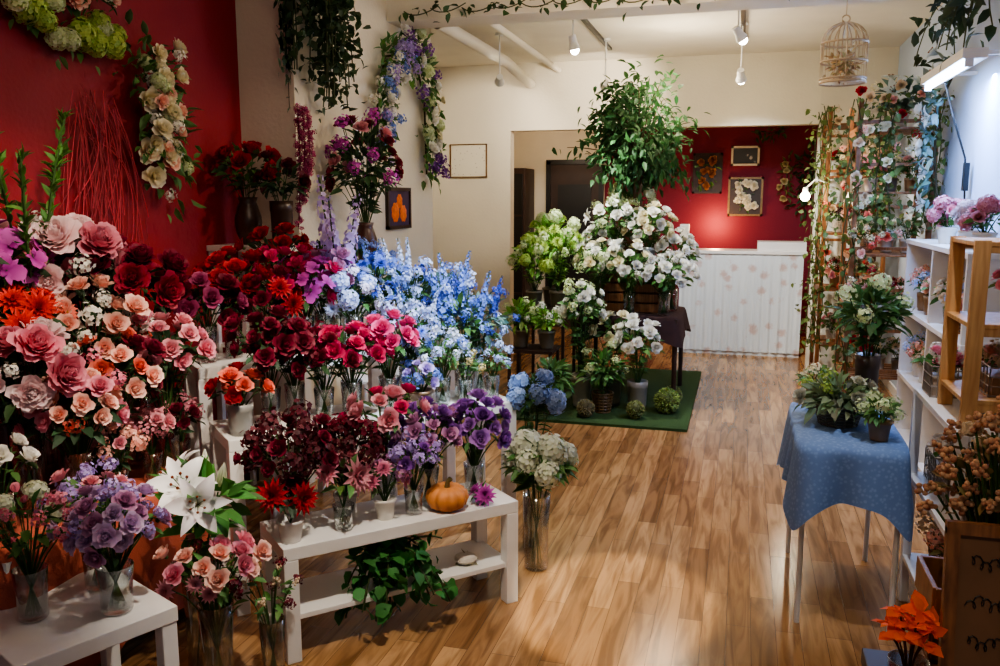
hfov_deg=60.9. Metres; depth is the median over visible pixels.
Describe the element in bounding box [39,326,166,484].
bouquet
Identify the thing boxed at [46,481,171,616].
bouquet
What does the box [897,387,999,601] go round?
rack
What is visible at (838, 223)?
pot
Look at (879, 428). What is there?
herb pot
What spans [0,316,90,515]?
bouquet
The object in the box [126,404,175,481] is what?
posy
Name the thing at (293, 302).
bouquet
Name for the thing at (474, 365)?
vase
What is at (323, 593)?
side table
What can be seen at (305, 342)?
bouquet
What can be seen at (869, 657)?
table
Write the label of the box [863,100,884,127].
birdcage
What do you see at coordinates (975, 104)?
wall
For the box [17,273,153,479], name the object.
bouquet
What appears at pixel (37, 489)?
hydrangea bouquet
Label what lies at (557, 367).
pot
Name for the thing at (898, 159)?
pot
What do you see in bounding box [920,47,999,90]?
wall lamp
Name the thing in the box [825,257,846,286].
pot
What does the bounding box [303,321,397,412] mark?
bouquet
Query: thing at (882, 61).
wall right partition
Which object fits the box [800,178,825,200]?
lamp
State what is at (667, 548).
floor
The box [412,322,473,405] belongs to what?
bouquet
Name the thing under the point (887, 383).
baseboard
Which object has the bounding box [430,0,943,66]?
ceiling
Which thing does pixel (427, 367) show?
bouquet
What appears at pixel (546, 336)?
flower pot
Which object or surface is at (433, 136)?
garland
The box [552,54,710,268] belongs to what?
ficus tree
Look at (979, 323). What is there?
shelf unit
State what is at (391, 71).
garland
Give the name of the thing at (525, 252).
hydrangea bouquet
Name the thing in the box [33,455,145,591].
bouquet
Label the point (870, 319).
pot
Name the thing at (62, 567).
table
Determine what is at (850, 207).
pot
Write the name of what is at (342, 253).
bouquet
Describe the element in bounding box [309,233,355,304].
bouquet
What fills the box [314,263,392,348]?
hydrangea bouquet
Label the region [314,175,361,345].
stems
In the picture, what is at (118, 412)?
bouquet
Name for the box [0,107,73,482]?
stems
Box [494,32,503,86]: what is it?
track spotlight
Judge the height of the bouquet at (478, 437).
0.452 m
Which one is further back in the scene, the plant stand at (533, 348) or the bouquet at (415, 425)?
the plant stand at (533, 348)
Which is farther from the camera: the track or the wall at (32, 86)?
the track
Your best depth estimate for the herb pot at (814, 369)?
3.88 m
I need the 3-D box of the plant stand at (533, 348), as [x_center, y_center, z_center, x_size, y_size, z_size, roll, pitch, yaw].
[0.364,0.171,7.312,0.420,0.760,0.950,3,9,16]
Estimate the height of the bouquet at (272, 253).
0.512 m
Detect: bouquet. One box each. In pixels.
[0,210,137,470]
[0,220,55,490]
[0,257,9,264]
[0,283,78,495]
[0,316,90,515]
[0,432,40,538]
[0,480,83,623]
[9,368,129,507]
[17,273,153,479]
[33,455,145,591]
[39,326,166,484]
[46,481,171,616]
[49,222,116,460]
[64,234,188,465]
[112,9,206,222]
[115,311,216,472]
[146,448,266,665]
[154,271,248,363]
[191,245,274,357]
[223,305,313,426]
[228,264,304,345]
[233,398,343,524]
[234,222,318,307]
[248,314,327,418]
[266,255,342,326]
[280,327,359,420]
[291,409,390,516]
[292,246,355,335]
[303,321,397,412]
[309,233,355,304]
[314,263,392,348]
[337,236,412,323]
[337,383,430,502]
[341,233,397,293]
[354,308,427,411]
[369,283,442,398]
[380,237,449,318]
[390,396,467,501]
[403,251,476,340]
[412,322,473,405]
[424,252,507,396]
[439,388,511,495]
[444,270,520,391]
[505,233,563,307]
[526,208,580,304]
[533,224,583,308]
[569,237,626,310]
[582,221,633,302]
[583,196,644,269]
[597,238,663,312]
[604,182,661,245]
[621,201,678,260]
[633,249,700,315]
[643,227,701,310]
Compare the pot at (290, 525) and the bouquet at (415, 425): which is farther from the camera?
the bouquet at (415, 425)
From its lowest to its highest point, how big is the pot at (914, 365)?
0.316 m
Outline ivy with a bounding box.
[273,0,370,122]
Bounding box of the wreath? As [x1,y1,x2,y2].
[0,0,127,74]
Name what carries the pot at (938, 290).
in the shelf unit at (920, 252)
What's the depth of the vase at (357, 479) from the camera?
3.22 m
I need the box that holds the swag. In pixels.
[752,126,792,143]
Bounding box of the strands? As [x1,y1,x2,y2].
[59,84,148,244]
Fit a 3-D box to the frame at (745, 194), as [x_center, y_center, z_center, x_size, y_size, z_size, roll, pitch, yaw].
[3.057,-1.700,10.595,0.420,0.480,0.087,3,9,16]
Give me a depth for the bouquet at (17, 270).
3.10 m
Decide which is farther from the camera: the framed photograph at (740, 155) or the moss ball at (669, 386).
the framed photograph at (740, 155)
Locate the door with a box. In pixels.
[545,159,603,327]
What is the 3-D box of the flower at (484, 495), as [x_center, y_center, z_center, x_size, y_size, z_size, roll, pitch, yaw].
[-0.084,0.666,3.525,0.096,0.094,0.128,-7,11,-37]
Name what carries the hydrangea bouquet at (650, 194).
on the wooden crate at (646, 299)
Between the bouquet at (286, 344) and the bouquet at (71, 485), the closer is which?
the bouquet at (71, 485)
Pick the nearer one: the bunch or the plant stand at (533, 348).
the plant stand at (533, 348)
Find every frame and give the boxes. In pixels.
[385,187,411,229]
[692,153,722,193]
[727,177,763,215]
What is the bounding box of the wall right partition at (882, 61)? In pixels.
[805,47,899,368]
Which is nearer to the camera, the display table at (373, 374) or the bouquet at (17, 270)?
the bouquet at (17, 270)
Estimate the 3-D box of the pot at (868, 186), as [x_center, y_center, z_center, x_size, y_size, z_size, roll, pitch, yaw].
[2.756,-1.192,6.324,0.251,0.278,0.254,3,9,16]
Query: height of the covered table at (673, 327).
0.750 m
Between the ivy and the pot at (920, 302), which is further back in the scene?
the pot at (920, 302)
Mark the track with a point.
(743, 12)
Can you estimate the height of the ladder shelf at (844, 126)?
2.500 m
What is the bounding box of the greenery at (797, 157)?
[783,141,816,220]
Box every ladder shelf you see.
[808,107,893,378]
[834,100,941,410]
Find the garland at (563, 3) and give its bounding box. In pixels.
[399,0,699,22]
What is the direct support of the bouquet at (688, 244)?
on the covered table at (673, 327)
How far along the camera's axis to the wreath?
3.51 m
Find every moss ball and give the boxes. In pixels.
[576,398,594,416]
[626,400,644,418]
[653,387,679,413]
[666,385,682,399]
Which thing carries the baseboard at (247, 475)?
attached to the wall at (264, 104)
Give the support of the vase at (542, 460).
on the floor
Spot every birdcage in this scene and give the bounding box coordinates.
[818,0,869,86]
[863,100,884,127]
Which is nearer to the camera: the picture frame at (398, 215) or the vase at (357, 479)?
the vase at (357, 479)
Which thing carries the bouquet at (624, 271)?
on the covered table at (673, 327)
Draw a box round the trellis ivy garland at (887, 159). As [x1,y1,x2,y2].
[791,76,954,385]
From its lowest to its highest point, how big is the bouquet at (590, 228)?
0.768 m
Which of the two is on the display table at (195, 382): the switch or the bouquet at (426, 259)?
the bouquet at (426, 259)
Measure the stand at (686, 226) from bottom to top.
0.280 m
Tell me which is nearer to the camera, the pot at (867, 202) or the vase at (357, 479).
the vase at (357, 479)
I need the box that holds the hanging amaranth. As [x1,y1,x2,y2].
[293,103,316,230]
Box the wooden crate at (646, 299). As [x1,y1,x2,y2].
[602,270,665,312]
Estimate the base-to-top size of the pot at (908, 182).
0.268 m
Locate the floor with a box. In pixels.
[97,327,935,665]
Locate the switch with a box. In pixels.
[944,82,969,199]
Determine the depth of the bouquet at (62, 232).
3.26 m
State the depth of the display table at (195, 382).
3.93 m
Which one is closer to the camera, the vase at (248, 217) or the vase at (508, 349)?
the vase at (508, 349)
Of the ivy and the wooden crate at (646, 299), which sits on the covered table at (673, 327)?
the wooden crate at (646, 299)
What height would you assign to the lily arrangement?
0.395 m
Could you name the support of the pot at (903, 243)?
on the ladder shelf at (887, 373)
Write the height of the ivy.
1.043 m
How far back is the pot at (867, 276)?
6.43 m
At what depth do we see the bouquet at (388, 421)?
3.41 m
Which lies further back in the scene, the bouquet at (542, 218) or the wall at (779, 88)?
the wall at (779, 88)
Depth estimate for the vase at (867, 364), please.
3.77 m
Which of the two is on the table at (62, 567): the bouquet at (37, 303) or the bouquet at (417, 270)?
the bouquet at (37, 303)
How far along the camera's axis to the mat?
6.83 m
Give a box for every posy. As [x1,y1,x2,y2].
[86,418,150,484]
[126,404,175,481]
[152,387,205,461]
[988,269,999,289]
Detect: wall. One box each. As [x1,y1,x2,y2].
[0,0,253,480]
[235,0,434,484]
[431,50,822,353]
[514,125,817,336]
[880,0,999,387]
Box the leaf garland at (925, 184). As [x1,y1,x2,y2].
[908,41,953,213]
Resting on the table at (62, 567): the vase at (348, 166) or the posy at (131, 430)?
the posy at (131, 430)
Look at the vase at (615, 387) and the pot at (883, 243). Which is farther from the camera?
the vase at (615, 387)
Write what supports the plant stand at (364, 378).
on the floor
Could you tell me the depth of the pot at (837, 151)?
7.63 m
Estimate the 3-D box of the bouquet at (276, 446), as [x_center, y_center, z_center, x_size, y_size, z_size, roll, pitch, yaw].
[-0.803,0.500,3.272,0.411,0.500,0.412,9,12,43]
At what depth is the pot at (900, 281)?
6.36 m
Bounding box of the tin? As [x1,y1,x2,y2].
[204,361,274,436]
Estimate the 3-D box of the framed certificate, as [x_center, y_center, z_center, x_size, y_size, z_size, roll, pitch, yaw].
[-0.343,-1.875,9.259,0.420,0.360,0.024,3,9,16]
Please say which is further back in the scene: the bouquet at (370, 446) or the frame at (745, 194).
the frame at (745, 194)
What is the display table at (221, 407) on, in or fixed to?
on the floor
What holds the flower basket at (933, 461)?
on the rack
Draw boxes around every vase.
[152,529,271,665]
[210,140,283,244]
[231,556,303,665]
[247,150,310,238]
[315,449,372,530]
[323,107,403,259]
[386,426,444,514]
[448,347,485,399]
[472,339,513,396]
[498,429,579,571]
[506,368,566,547]
[558,278,606,406]
[588,310,633,405]
[613,313,664,408]
[826,272,914,390]
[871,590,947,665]
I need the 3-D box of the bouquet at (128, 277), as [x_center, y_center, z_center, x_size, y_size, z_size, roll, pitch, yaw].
[-1.507,0.071,3.512,0.429,0.964,0.414,4,10,21]
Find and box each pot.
[255,473,318,543]
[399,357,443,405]
[493,296,545,347]
[524,301,568,348]
[526,356,574,414]
[575,338,630,413]
[793,362,832,408]
[821,312,843,338]
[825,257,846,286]
[827,201,851,231]
[830,147,854,175]
[845,258,865,278]
[849,207,870,224]
[849,334,873,367]
[851,319,875,338]
[853,154,887,191]
[853,387,906,441]
[856,215,881,252]
[856,257,879,283]
[856,275,870,309]
[861,202,883,232]
[868,337,893,368]
[871,217,908,252]
[873,153,906,191]
[873,276,899,311]
[884,335,899,369]
[887,276,904,300]
[894,216,923,252]
[899,155,925,191]
[902,330,925,376]
[905,339,924,382]
[907,264,929,310]
[910,347,924,363]
[911,267,930,314]
[920,276,929,293]
[926,195,963,243]
[930,277,964,320]
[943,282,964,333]
[948,199,997,248]
[957,194,999,237]
[960,290,963,310]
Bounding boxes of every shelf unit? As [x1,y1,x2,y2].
[894,239,999,471]
[937,236,999,423]
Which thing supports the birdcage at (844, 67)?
hanging from the ceiling
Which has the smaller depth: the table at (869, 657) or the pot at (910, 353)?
the table at (869, 657)
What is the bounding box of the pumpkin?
[425,477,468,512]
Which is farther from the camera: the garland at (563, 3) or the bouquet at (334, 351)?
the garland at (563, 3)
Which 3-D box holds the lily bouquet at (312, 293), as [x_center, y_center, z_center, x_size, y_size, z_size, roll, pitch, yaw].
[-0.939,-0.138,4.001,0.380,0.466,0.354,-8,12,-41]
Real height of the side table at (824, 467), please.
0.750 m
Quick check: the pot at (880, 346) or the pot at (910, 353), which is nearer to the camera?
the pot at (910, 353)
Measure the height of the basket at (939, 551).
0.279 m
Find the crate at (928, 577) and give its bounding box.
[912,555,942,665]
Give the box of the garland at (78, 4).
[61,0,120,19]
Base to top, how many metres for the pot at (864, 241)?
0.278 m
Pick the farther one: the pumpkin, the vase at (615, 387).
the vase at (615, 387)
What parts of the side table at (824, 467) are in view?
frame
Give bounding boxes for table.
[0,456,210,665]
[0,566,178,665]
[183,335,478,539]
[209,387,515,616]
[260,480,517,664]
[262,301,397,519]
[571,306,690,390]
[777,402,913,630]
[861,648,911,665]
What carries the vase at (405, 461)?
on the side table at (323, 593)
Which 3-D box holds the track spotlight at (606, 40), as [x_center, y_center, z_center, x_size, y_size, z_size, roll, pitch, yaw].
[0.947,-2.408,7.633,0.090,0.445,0.148,0,9,3]
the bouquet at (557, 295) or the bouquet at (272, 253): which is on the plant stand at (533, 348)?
the bouquet at (557, 295)
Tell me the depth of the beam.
5.69 m
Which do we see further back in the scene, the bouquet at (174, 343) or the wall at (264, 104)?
the wall at (264, 104)
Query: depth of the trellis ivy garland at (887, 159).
6.08 m
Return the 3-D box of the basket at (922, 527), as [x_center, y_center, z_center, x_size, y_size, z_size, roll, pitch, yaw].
[1.821,0.824,3.456,0.258,0.282,0.246,-1,9,-7]
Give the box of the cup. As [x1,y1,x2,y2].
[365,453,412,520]
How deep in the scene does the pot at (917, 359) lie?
5.34 m
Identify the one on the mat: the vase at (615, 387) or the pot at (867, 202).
the vase at (615, 387)
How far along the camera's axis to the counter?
9.33 m
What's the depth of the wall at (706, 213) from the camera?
10.70 m
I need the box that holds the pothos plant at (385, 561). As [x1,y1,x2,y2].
[334,529,457,625]
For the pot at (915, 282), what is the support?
in the shelf unit at (920, 252)
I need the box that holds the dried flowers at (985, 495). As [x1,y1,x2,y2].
[914,395,999,523]
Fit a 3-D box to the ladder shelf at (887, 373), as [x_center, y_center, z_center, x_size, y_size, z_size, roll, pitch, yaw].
[2.890,-0.501,6.431,0.535,2.400,0.595,3,9,16]
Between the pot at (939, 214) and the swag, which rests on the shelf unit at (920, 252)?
the pot at (939, 214)
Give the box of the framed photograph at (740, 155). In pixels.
[731,146,759,165]
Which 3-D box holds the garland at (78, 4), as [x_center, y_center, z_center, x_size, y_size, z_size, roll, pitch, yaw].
[-1.776,-1.484,3.504,0.125,0.365,0.749,3,9,18]
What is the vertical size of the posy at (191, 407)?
0.329 m
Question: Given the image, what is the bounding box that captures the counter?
[677,240,806,356]
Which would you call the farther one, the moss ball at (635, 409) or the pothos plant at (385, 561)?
the moss ball at (635, 409)
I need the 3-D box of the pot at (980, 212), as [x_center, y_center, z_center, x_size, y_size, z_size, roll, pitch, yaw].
[2.486,-0.567,4.368,0.208,0.296,0.255,0,9,1]
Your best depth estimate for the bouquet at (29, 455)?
2.77 m
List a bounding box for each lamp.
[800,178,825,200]
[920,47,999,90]
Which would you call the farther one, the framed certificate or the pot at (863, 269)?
the framed certificate
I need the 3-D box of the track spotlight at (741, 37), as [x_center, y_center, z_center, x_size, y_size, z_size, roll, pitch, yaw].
[1.775,-2.276,6.271,0.126,0.283,0.090,-5,10,-31]
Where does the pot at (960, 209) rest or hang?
on the shelf unit at (920, 252)
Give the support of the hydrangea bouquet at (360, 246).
on the display table at (373, 374)
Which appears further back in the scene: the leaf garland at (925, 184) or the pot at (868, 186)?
the pot at (868, 186)
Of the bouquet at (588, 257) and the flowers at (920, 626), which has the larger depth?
the bouquet at (588, 257)
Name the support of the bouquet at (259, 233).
on the display table at (373, 374)
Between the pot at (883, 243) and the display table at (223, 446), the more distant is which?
the pot at (883, 243)
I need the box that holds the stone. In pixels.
[454,549,477,565]
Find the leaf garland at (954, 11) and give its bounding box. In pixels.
[910,0,999,73]
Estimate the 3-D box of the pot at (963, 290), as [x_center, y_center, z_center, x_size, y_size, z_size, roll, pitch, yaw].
[2.507,-0.106,4.497,0.241,0.285,0.231,3,9,16]
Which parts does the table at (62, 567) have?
frame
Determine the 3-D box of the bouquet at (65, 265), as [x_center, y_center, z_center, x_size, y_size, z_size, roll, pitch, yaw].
[-1.704,0.039,3.581,0.361,1.008,0.356,0,9,-1]
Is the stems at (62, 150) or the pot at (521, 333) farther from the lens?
the pot at (521, 333)
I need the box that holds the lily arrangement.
[862,74,934,126]
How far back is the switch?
5.22 m
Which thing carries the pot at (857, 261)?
on the ladder shelf at (844, 126)
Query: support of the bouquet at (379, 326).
on the display table at (223, 446)
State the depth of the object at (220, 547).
2.85 m
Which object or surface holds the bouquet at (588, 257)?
on the covered table at (673, 327)
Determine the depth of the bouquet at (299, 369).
3.61 m
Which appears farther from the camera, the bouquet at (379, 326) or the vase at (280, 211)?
the vase at (280, 211)
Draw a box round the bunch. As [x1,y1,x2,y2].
[776,150,803,203]
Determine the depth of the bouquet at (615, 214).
7.17 m
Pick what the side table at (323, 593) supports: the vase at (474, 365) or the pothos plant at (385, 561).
the pothos plant at (385, 561)
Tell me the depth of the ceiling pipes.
7.31 m
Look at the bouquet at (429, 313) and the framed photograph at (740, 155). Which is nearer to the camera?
the bouquet at (429, 313)
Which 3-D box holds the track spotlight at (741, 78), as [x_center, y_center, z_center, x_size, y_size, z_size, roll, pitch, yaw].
[1.977,-2.280,6.938,0.090,0.482,0.137,3,9,16]
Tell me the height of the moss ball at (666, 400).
0.223 m
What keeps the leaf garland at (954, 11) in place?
hanging from the ceiling
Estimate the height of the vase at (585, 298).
1.055 m
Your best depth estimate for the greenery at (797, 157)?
10.33 m
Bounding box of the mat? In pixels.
[496,365,700,431]
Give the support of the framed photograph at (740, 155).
attached to the wall at (706, 213)
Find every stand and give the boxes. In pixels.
[341,260,402,463]
[507,303,575,393]
[679,224,689,248]
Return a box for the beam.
[386,0,908,28]
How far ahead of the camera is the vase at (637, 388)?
6.78 m
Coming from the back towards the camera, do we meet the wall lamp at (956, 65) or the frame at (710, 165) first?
the frame at (710, 165)
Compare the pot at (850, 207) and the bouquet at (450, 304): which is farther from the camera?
the pot at (850, 207)
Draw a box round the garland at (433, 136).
[400,24,450,193]
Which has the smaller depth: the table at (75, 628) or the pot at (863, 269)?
the table at (75, 628)
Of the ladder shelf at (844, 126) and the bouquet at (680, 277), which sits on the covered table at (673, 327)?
the bouquet at (680, 277)
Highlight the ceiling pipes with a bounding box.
[434,24,560,88]
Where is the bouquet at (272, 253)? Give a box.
[242,244,317,318]
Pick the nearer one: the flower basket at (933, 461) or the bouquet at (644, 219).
the flower basket at (933, 461)
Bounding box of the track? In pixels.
[580,10,745,50]
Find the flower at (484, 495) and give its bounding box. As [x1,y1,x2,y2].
[469,481,496,506]
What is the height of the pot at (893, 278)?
0.278 m
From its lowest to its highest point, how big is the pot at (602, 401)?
0.588 m
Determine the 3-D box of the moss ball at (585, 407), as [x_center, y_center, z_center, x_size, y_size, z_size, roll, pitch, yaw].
[0.670,0.589,6.654,0.154,0.154,0.154,3,9,16]
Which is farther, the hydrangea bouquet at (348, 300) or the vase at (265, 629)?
the hydrangea bouquet at (348, 300)
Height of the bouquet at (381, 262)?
0.535 m
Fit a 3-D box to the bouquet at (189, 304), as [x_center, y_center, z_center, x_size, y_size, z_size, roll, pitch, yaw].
[-1.306,-0.073,3.760,0.398,0.412,0.390,6,11,36]
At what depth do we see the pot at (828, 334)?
7.87 m
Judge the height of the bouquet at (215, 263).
0.510 m
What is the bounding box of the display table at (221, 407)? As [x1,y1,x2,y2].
[207,243,325,492]
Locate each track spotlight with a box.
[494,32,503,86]
[568,20,579,54]
[600,38,610,90]
[732,10,747,44]
[736,21,747,84]
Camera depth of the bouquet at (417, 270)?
4.23 m
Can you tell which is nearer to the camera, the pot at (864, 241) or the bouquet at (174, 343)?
the bouquet at (174, 343)
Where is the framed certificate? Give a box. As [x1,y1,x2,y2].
[450,144,486,177]
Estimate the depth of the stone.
3.57 m
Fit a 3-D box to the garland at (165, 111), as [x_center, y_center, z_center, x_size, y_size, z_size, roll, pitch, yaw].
[-1.606,-1.014,4.091,0.189,0.971,0.660,4,10,22]
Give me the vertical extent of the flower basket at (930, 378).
0.207 m
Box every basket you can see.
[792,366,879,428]
[915,506,942,556]
[920,342,963,398]
[923,433,975,481]
[923,528,943,556]
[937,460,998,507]
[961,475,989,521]
[979,339,999,396]
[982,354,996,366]
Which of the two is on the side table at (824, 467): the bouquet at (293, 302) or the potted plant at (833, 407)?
the potted plant at (833, 407)
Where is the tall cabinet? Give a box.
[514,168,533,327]
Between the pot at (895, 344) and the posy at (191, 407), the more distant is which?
the pot at (895, 344)
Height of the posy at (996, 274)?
0.198 m
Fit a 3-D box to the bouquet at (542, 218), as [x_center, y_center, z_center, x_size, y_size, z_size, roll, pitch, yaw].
[0.461,-0.677,7.526,0.503,0.850,0.557,0,9,3]
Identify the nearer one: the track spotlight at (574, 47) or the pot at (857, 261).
the track spotlight at (574, 47)
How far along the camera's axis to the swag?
10.38 m
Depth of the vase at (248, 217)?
4.64 m
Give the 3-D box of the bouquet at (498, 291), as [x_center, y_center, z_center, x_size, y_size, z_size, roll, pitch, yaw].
[-0.113,-0.011,4.209,0.371,0.611,0.382,4,10,24]
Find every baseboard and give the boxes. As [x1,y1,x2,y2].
[244,468,258,484]
[880,379,896,397]
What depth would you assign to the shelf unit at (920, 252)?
5.21 m
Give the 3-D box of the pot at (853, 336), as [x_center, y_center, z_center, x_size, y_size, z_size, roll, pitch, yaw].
[2.769,0.140,6.540,0.252,0.280,0.238,3,9,16]
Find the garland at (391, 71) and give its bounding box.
[368,30,422,175]

